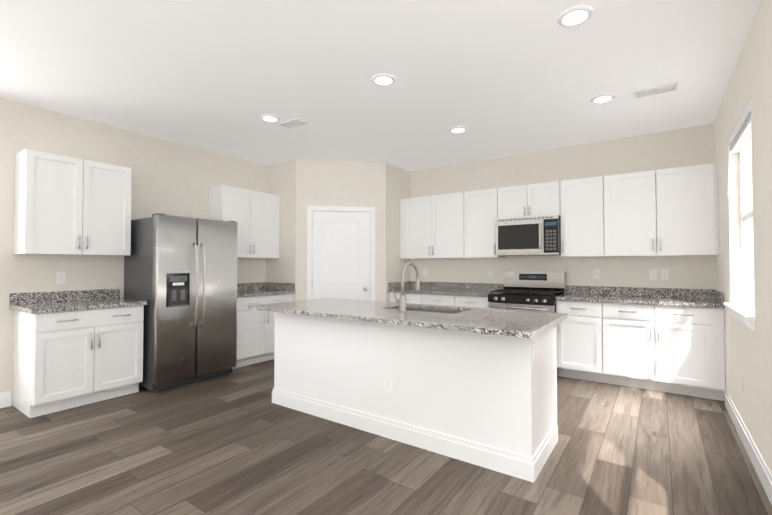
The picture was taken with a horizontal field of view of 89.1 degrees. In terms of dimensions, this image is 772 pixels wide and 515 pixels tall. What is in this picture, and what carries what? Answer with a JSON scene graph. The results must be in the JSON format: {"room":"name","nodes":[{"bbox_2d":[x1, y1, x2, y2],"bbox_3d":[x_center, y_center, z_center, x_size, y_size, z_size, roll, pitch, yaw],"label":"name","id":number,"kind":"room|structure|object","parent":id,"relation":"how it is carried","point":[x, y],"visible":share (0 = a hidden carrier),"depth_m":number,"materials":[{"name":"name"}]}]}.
{"room":"kitchen","nodes":[
{"label":"kitchen","id":0,"kind":"room"},
{"bbox_2d":[0,98,266,405],"bbox_3d":[-3.323,-0.039,3.857,0.200,2.772,8.200,-1,-1,35],"label":"wall","id":1,"kind":"structure","parent":0,"point":[170,178],"depth_m":4.12,"materials":[{"name":"paint"}]},
{"bbox_2d":[0,391,11,407],"bbox_3d":[-4.471,1.243,1.993,0.015,0.135,3.790,-1,-1,35],"label":"baseboard","id":2,"kind":"structure","parent":1,"relation":"attached to","point":[5,397],"depth_m":3.51,"materials":[{"name":"white wood"}]},
{"bbox_2d":[56,272,64,283],"bbox_3d":[-3.194,0.200,3.855,0.007,0.115,0.070,-1,-1,35],"label":"electrical outlet","id":3,"kind":"object","parent":1,"relation":"attached to","point":[60,277],"visible":1,"depth_m":3.85,"materials":[{"name":"white plastic"}]},
{"bbox_2d":[14,149,131,255],"bbox_3d":[-3.007,-0.483,3.825,0.358,0.914,0.837,-1,-1,35],"label":"upper cabinet","id":4,"kind":"object","parent":1,"relation":"attached to","point":[65,205],"visible":1,"depth_m":3.67,"materials":[{"name":"white wood"}]},
{"bbox_2d":[209,185,279,257],"bbox_3d":[-1.910,-0.452,5.400,0.358,0.914,0.917,-1,-1,35],"label":"upper cabinet","id":5,"kind":"object","parent":1,"relation":"attached to","point":[255,215],"visible":0.85,"depth_m":5.28,"materials":[{"name":"white wood"}]},
{"bbox_2d":[266,159,409,301],"bbox_3d":[-0.703,0.004,6.072,1.570,2.772,1.570,-1,-1,35],"label":"wall","id":6,"kind":"structure","parent":0,"point":[298,186],"depth_m":5.67,"materials":[{"name":"paint"}]},
{"bbox_2d":[312,211,369,300],"bbox_3d":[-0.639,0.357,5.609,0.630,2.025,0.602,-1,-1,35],"label":"pantry door","id":7,"kind":"structure","parent":6,"relation":"in","point":[340,255],"depth_m":5.61,"materials":[{"name":"white wood"}]},
{"bbox_2d":[307,206,374,300],"bbox_3d":[-0.644,0.327,5.649,0.967,2.110,0.132,0,-1,-9],"label":"door frame","id":8,"kind":"structure","parent":6,"relation":"attached to","point":[310,209],"depth_m":5.61,"materials":[{"name":"white wood"}]},
{"bbox_2d":[0,0,760,171],"bbox_3d":[-1.057,-1.496,2.309,5.920,0.080,8.800,-1,-1,35],"label":"ceiling","id":9,"kind":"structure","parent":0,"point":[499,78],"depth_m":3.02,"materials":[{"name":"paint"}]},
{"bbox_2d":[260,114,279,121],"bbox_3d":[-1.181,-1.414,4.002,0.196,0.015,0.196,-1,-1,35],"label":"recessed light","id":10,"kind":"object","parent":9,"relation":"in","point":[269,118],"visible":0.98,"depth_m":3.98,"materials":[{"name":"white plastic"}]},
{"bbox_2d":[277,118,308,128],"bbox_3d":[-0.982,-1.414,4.149,0.310,0.009,0.160,-1,-1,35],"label":"ceiling vent","id":11,"kind":"object","parent":9,"relation":"in","point":[293,123],"visible":1,"depth_m":4.13,"materials":[{"name":"white metal"}]},
{"bbox_2d":[372,74,395,85],"bbox_3d":[-0.019,-1.430,3.169,0.196,0.015,0.196,-1,-1,35],"label":"recessed light","id":12,"kind":"object","parent":9,"relation":"in","point":[383,79],"visible":1,"depth_m":3.15,"materials":[{"name":"white plastic"}]},
{"bbox_2d":[449,127,466,132],"bbox_3d":[0.798,-1.407,4.343,0.196,0.015,0.196,-1,-1,35],"label":"recessed light","id":13,"kind":"object","parent":9,"relation":"in","point":[457,129],"visible":1,"depth_m":4.31,"materials":[{"name":"white plastic"}]},
{"bbox_2d":[557,6,592,26],"bbox_3d":[1.138,-1.446,2.364,0.196,0.015,0.196,-1,-1,35],"label":"recessed light","id":14,"kind":"object","parent":9,"relation":"in","point":[574,16],"visible":1,"depth_m":2.35,"materials":[{"name":"white plastic"}]},
{"bbox_2d":[590,94,614,103],"bbox_3d":[1.949,-1.423,3.529,0.196,0.015,0.196,-1,-1,35],"label":"recessed light","id":15,"kind":"object","parent":9,"relation":"in","point":[602,98],"visible":1,"depth_m":3.51,"materials":[{"name":"white plastic"}]},
{"bbox_2d":[634,82,677,98],"bbox_3d":[2.309,-1.429,3.364,0.310,0.009,0.160,-1,-1,35],"label":"ceiling vent","id":16,"kind":"object","parent":9,"relation":"in","point":[656,90],"visible":0.96,"depth_m":3.35,"materials":[{"name":"white metal"}]},
{"bbox_2d":[0,359,771,514],"bbox_3d":[-1.057,1.356,2.253,5.920,0.080,8.800,-1,-1,35],"label":"floor","id":17,"kind":"structure","parent":0,"point":[236,441],"depth_m":2.52,"materials":[{"name":"brown wood"}]},
{"bbox_2d":[13,305,143,417],"bbox_3d":[-2.881,0.907,3.720,0.653,0.874,0.830,-1,-1,35],"label":"base cabinet","id":18,"kind":"object","parent":17,"relation":"on","point":[63,360],"visible":1,"depth_m":3.48,"materials":[{"name":"white wood"}]},
{"bbox_2d":[9,289,146,313],"bbox_3d":[-2.890,0.398,3.724,0.644,0.140,0.880,-1,-1,35],"label":"countertop","id":19,"kind":"structure","parent":18,"relation":"on","point":[42,302],"depth_m":3.71,"materials":[{"name":"stone"}]},
{"bbox_2d":[124,213,237,392],"bbox_3d":[-2.260,0.466,4.399,0.814,1.784,0.902,-1,-1,35],"label":"refrigerator","id":20,"kind":"object","parent":17,"relation":"on","point":[180,275],"visible":1,"depth_m":4.10,"materials":[{"name":"grey metal"}]},
{"bbox_2d":[232,294,292,368],"bbox_3d":[-1.789,0.938,5.289,0.653,0.874,0.913,-1,-1,35],"label":"base cabinet","id":21,"kind":"object","parent":17,"relation":"on","point":[255,336],"visible":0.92,"depth_m":5.00,"materials":[{"name":"white wood"}]},
{"bbox_2d":[237,282,295,297],"bbox_3d":[-1.796,0.428,5.296,0.644,0.140,0.930,-1,-1,35],"label":"countertop","id":22,"kind":"structure","parent":21,"relation":"on","point":[256,289],"depth_m":5.53,"materials":[{"name":"stone"}]},
{"bbox_2d":[272,312,557,482],"bbox_3d":[0.110,0.895,3.265,2.340,0.881,0.720,-1,-1,35],"label":"kitchen island","id":23,"kind":"object","parent":17,"relation":"on","point":[488,401],"visible":0.88,"depth_m":2.73,"materials":[{"name":"white paint"}]},
{"bbox_2d":[384,374,392,391],"bbox_3d":[0.017,0.929,2.904,0.070,0.115,0.007,-1,-1,35],"label":"outlet","id":24,"kind":"object","parent":23,"relation":"attached to","point":[388,382],"visible":1,"depth_m":2.90,"materials":[{"name":"white plastic"}]},
{"bbox_2d":[248,298,567,338],"bbox_3d":[0.068,0.434,3.170,2.400,0.031,1.010,-1,-1,35],"label":"island countertop","id":25,"kind":"structure","parent":23,"relation":"on","point":[518,323],"depth_m":2.78,"materials":[{"name":"stone"}]},
{"bbox_2d":[392,262,419,311],"bbox_3d":[0.159,0.226,3.120,0.132,0.382,0.238,-1,-1,35],"label":"faucet","id":26,"kind":"object","parent":25,"relation":"on","point":[401,300],"visible":1,"depth_m":3.03,"materials":[{"name":"silver metal"}]},
{"bbox_2d":[397,308,458,313],"bbox_3d":[0.331,0.550,3.222,0.720,0.196,0.450,-1,-1,35],"label":"sink","id":27,"kind":"object","parent":25,"relation":"in","point":[428,310],"visible":0.04,"depth_m":3.42,"materials":[{"name":"silver metal"}]},
{"bbox_2d":[390,292,449,305],"bbox_3d":[0.671,0.946,5.675,1.103,0.874,0.615,-1,-1,35],"label":"base cabinet","id":28,"kind":"object","parent":17,"relation":"on","point":[431,299],"depth_m":5.40,"materials":[{"name":"white wood"}]},
{"bbox_2d":[388,281,503,296],"bbox_3d":[0.833,0.433,5.554,1.524,0.140,0.644,-1,-1,35],"label":"countertop","id":29,"kind":"structure","parent":28,"relation":"on","point":[463,289],"depth_m":5.62,"materials":[{"name":"stone"}]},
{"bbox_2d":[450,295,487,307],"bbox_3d":[1.244,0.938,5.276,0.538,0.874,0.615,-1,-1,35],"label":"base cabinet","id":30,"kind":"object","parent":17,"relation":"on","point":[460,301],"depth_m":5.03,"materials":[{"name":"white wood"}]},
{"bbox_2d":[488,271,565,374],"bbox_3d":[1.740,0.771,4.845,0.758,1.190,0.746,-1,-1,35],"label":"range","id":31,"kind":"object","parent":17,"relation":"on","point":[538,291],"visible":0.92,"depth_m":4.84,"materials":[{"name":"grey metal"}]},
{"bbox_2d":[556,300,595,381],"bbox_3d":[2.312,0.923,4.533,0.520,0.874,0.615,-1,-1,35],"label":"base cabinet","id":32,"kind":"object","parent":17,"relation":"on","point":[576,334],"depth_m":4.32,"materials":[{"name":"white wood"}]},
{"bbox_2d":[592,302,724,400],"bbox_3d":[2.856,0.916,4.154,1.050,0.874,0.615,-1,-1,35],"label":"base cabinet","id":33,"kind":"object","parent":17,"relation":"on","point":[680,350],"depth_m":3.88,"materials":[{"name":"white wood"}]},
{"bbox_2d":[555,285,724,307],"bbox_3d":[2.683,0.408,4.267,1.451,0.140,0.644,-1,-1,35],"label":"countertop","id":34,"kind":"structure","parent":33,"relation":"on","point":[710,298],"depth_m":4.27,"materials":[{"name":"stone"}]},
{"bbox_2d":[410,123,715,288],"bbox_3d":[1.342,-0.002,5.728,5.920,2.772,0.200,-1,-1,35],"label":"wall","id":35,"kind":"structure","parent":0,"point":[688,146],"depth_m":4.86,"materials":[{"name":"paint"}]},
{"bbox_2d":[400,192,459,258],"bbox_3d":[0.758,-0.444,5.821,1.115,0.914,0.320,-1,-1,35],"label":"upper cabinet","id":36,"kind":"object","parent":35,"relation":"attached to","point":[455,225],"depth_m":5.70,"materials":[{"name":"white wood"}]},
{"bbox_2d":[460,188,505,257],"bbox_3d":[1.334,-0.452,5.420,0.533,0.914,0.320,-1,-1,35],"label":"upper cabinet","id":37,"kind":"object","parent":35,"relation":"attached to","point":[478,208],"depth_m":5.29,"materials":[{"name":"white wood"}]},
{"bbox_2d":[489,269,493,276],"bbox_3d":[1.474,0.217,5.505,0.070,0.115,0.007,-1,-1,35],"label":"electrical outlet","id":38,"kind":"object","parent":35,"relation":"attached to","point":[491,272],"visible":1,"depth_m":5.50,"materials":[{"name":"white plastic"}]},
{"bbox_2d":[498,181,559,218],"bbox_3d":[1.855,-0.706,5.040,0.758,0.420,0.358,-1,-1,35],"label":"upper cabinet","id":39,"kind":"object","parent":35,"relation":"attached to","point":[533,200],"visible":0.94,"depth_m":4.91,"materials":[{"name":"white wood"}]},
{"bbox_2d":[496,215,560,255],"bbox_3d":[1.827,-0.262,4.990,0.750,0.462,0.457,-1,-1,35],"label":"microwave","id":40,"kind":"object","parent":39,"relation":"attached to","point":[528,236],"visible":1,"depth_m":4.82,"materials":[{"name":"grey metal"}]},
{"bbox_2d":[560,177,595,256],"bbox_3d":[2.392,-0.466,4.684,0.519,0.914,0.320,-1,-1,35],"label":"upper cabinet","id":41,"kind":"object","parent":35,"relation":"attached to","point":[577,196],"depth_m":4.60,"materials":[{"name":"white wood"}]},
{"bbox_2d":[593,269,599,278],"bbox_3d":[2.550,0.200,4.756,0.070,0.115,0.007,-1,-1,35],"label":"electrical outlet","id":42,"kind":"object","parent":35,"relation":"attached to","point":[596,273],"visible":1,"depth_m":4.75,"materials":[{"name":"white plastic"}]},
{"bbox_2d":[650,270,656,279],"bbox_3d":[3.018,0.193,4.429,0.070,0.115,0.010,-1,-1,35],"label":"light switch","id":43,"kind":"object","parent":35,"relation":"attached to","point":[653,274],"visible":1,"depth_m":4.43,"materials":[{"name":"white plastic"}]},
{"bbox_2d":[596,163,718,256],"bbox_3d":[2.937,-0.473,4.305,1.056,0.914,0.320,-1,-1,35],"label":"upper cabinet","id":44,"kind":"object","parent":35,"relation":"attached to","point":[618,215],"depth_m":4.14,"materials":[{"name":"white wood"}]},
{"bbox_2d":[661,270,668,279],"bbox_3d":[3.104,0.192,4.370,0.070,0.115,0.007,-1,-1,35],"label":"electrical outlet","id":45,"kind":"object","parent":35,"relation":"attached to","point":[664,274],"visible":1,"depth_m":4.37,"materials":[{"name":"white plastic"}]},
{"bbox_2d":[714,0,771,473],"bbox_3d":[1.192,-0.100,0.716,0.160,2.772,8.200,-1,-1,35],"label":"wall","id":46,"kind":"structure","parent":0,"point":[748,353],"depth_m":2.49,"materials":[{"name":"paint"}]},
{"bbox_2d":[723,302,755,329],"bbox_3d":[2.623,0.419,2.878,0.112,0.088,1.110,-1,-1,35],"label":"window sill","id":47,"kind":"structure","parent":46,"relation":"attached to","point":[743,314],"depth_m":2.78,"materials":[{"name":"white"}]},
{"bbox_2d":[741,373,742,390],"bbox_3d":[2.596,0.908,2.863,0.007,0.115,0.070,-1,-1,35],"label":"electrical outlet","id":48,"kind":"object","parent":46,"relation":"attached to","point":[742,381],"visible":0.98,"depth_m":2.85,"materials":[{"name":"white plastic"}]},
{"bbox_2d":[739,135,753,308],"bbox_3d":[2.691,-0.323,2.845,0.055,1.396,0.996,-1,-1,35],"label":"window","id":49,"kind":"structure","parent":46,"relation":"in","point":[746,215],"depth_m":3.22,"materials":[{"name":"white glass"}]},
{"bbox_2d":[727,99,750,195],"bbox_3d":[2.631,-0.770,2.896,0.084,0.497,0.992,-1,-1,35],"label":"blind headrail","id":50,"kind":"object","parent":49,"relation":"attached to","point":[740,134],"visible":0.75,"depth_m":2.93,"materials":[{"name":"white plastic"}]},
{"bbox_2d":[725,390,771,504],"bbox_3d":[0.931,1.214,0.470,0.015,0.135,7.540,-1,-1,35],"label":"baseboard","id":51,"kind":"structure","parent":46,"relation":"attached to","point":[762,470],"depth_m":2.53,"materials":[{"name":"white wood"}]}
]}

